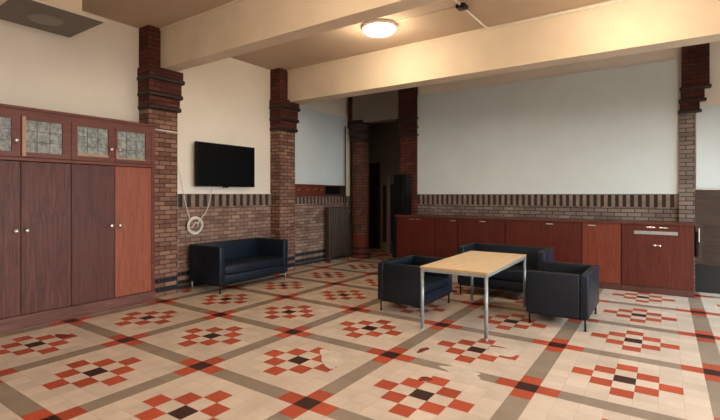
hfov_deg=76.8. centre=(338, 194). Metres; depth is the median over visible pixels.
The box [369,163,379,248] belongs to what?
door
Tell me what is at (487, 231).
base unit
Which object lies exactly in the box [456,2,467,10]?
junction box
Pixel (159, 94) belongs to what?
brick pillar
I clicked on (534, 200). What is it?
trim
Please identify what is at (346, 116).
trim
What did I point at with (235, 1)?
trim
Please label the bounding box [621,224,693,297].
base unit
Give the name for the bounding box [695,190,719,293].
panelling
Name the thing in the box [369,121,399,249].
wall
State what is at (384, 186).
door
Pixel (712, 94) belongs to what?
wall
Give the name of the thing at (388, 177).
trim
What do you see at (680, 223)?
countertop
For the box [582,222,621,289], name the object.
base unit
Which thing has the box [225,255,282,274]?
seat cushion
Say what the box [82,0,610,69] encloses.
ceiling
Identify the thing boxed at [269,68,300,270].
brick pillar
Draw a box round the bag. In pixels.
[694,226,699,256]
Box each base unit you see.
[397,217,457,257]
[458,219,504,245]
[505,220,581,263]
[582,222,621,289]
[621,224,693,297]
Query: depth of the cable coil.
7.29 m
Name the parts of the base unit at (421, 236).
door, door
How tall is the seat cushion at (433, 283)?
0.090 m
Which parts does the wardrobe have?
leaded pane, door, glazed door, leaded pane, door, glazed door, rail, cornice, glazed door, leaded pane, door, leaded pane, glazed door, door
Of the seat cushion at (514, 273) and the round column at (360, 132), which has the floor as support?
the round column at (360, 132)
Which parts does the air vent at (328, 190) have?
frame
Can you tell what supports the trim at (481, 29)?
attached to the beam at (629, 27)
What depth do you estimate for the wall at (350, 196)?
11.02 m
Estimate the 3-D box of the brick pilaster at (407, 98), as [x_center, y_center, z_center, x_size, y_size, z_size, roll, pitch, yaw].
[1.506,-0.470,9.774,0.460,3.900,0.245,0,0,36]
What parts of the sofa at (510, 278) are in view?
armrest, leg frame, seat, backrest, armrest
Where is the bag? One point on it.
(696, 234)
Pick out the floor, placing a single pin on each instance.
(315, 343)
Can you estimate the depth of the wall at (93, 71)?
7.25 m
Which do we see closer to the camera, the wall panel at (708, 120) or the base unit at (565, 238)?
the wall panel at (708, 120)
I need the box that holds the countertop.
[395,214,697,225]
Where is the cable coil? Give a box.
[177,164,212,234]
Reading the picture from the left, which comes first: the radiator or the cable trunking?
the cable trunking
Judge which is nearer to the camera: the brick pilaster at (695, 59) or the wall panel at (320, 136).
the brick pilaster at (695, 59)
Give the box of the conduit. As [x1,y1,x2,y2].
[454,0,627,28]
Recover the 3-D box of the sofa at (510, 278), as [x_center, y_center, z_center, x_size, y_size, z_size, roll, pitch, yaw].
[2.470,1.127,6.741,1.220,0.705,0.660,0,0,36]
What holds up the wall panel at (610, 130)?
attached to the wall at (712, 94)
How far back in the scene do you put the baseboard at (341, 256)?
9.49 m
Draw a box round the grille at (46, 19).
[27,13,62,25]
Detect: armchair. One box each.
[378,255,451,316]
[526,261,598,331]
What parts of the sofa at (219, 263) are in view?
armrest, backrest, leg frame, seat, armrest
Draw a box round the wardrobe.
[0,103,155,333]
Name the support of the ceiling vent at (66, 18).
in the ceiling
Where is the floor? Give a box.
[0,248,719,419]
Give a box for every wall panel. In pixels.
[295,107,345,184]
[417,59,677,193]
[696,104,719,187]
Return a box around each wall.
[0,11,348,285]
[349,136,351,255]
[352,41,719,224]
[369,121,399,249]
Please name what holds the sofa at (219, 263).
on the floor
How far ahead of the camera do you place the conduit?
6.00 m
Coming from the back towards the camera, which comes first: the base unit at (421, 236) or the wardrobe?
the base unit at (421, 236)
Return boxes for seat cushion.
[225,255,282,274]
[425,275,448,292]
[488,265,536,281]
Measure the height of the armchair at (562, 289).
0.605 m
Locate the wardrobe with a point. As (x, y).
(77, 191)
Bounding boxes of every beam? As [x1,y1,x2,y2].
[161,0,443,71]
[288,0,719,104]
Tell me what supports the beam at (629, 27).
attached to the ceiling
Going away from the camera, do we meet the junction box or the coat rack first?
the junction box
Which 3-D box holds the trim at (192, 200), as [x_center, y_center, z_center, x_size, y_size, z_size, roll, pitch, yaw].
[-1.972,0.087,7.870,0.028,0.215,2.220,0,0,36]
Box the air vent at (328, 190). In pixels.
[323,185,344,195]
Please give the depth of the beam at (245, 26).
5.45 m
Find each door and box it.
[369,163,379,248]
[383,185,391,241]
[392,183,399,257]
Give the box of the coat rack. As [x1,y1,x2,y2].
[295,184,322,196]
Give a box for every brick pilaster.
[397,87,418,213]
[678,43,711,291]
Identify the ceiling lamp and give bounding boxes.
[362,19,396,36]
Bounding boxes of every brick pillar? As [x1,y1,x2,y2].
[137,25,184,296]
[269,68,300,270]
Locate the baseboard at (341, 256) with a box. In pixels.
[177,254,346,289]
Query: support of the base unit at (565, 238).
on the floor
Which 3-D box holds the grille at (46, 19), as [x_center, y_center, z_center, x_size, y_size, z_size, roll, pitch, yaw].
[-3.351,-1.997,5.179,0.350,0.018,0.350,0,0,36]
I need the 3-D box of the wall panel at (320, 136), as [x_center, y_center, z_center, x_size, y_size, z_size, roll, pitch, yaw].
[-0.461,-1.040,9.986,0.030,1.600,2.100,0,0,36]
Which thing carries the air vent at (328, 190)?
in the wall at (93, 71)
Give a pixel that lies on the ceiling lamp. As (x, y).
(377, 27)
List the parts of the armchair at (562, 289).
armrest, leg frame, armrest, backrest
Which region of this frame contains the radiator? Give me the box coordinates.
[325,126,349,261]
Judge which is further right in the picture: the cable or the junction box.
the junction box
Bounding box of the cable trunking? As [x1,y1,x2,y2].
[155,129,177,132]
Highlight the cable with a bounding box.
[395,7,455,22]
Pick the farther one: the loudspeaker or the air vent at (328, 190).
the air vent at (328, 190)
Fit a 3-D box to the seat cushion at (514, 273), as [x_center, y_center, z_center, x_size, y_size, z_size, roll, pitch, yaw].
[2.441,1.135,6.700,1.012,0.150,0.552,0,0,36]
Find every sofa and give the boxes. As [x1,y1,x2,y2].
[189,237,287,293]
[458,243,553,292]
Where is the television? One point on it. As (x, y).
(216, 165)
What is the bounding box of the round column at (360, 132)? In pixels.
[347,97,373,257]
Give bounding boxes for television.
[195,141,254,187]
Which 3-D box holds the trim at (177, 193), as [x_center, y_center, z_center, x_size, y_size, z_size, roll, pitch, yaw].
[-1.976,-0.025,7.873,0.020,0.020,2.220,0,0,36]
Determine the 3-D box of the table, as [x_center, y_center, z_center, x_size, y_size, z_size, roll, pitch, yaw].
[1.679,1.133,5.480,0.742,0.695,1.702,0,0,35]
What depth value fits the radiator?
10.23 m
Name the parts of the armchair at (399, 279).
backrest, armrest, leg frame, armrest, seat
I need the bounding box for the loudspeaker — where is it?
[394,175,410,214]
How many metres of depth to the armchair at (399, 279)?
5.72 m
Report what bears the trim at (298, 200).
attached to the wall at (93, 71)
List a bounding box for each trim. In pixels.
[160,0,243,30]
[177,193,270,193]
[177,194,270,206]
[287,0,616,71]
[295,197,348,203]
[345,115,349,195]
[387,176,390,253]
[418,195,678,206]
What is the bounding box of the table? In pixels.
[420,251,525,340]
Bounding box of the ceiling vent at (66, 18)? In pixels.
[0,0,104,37]

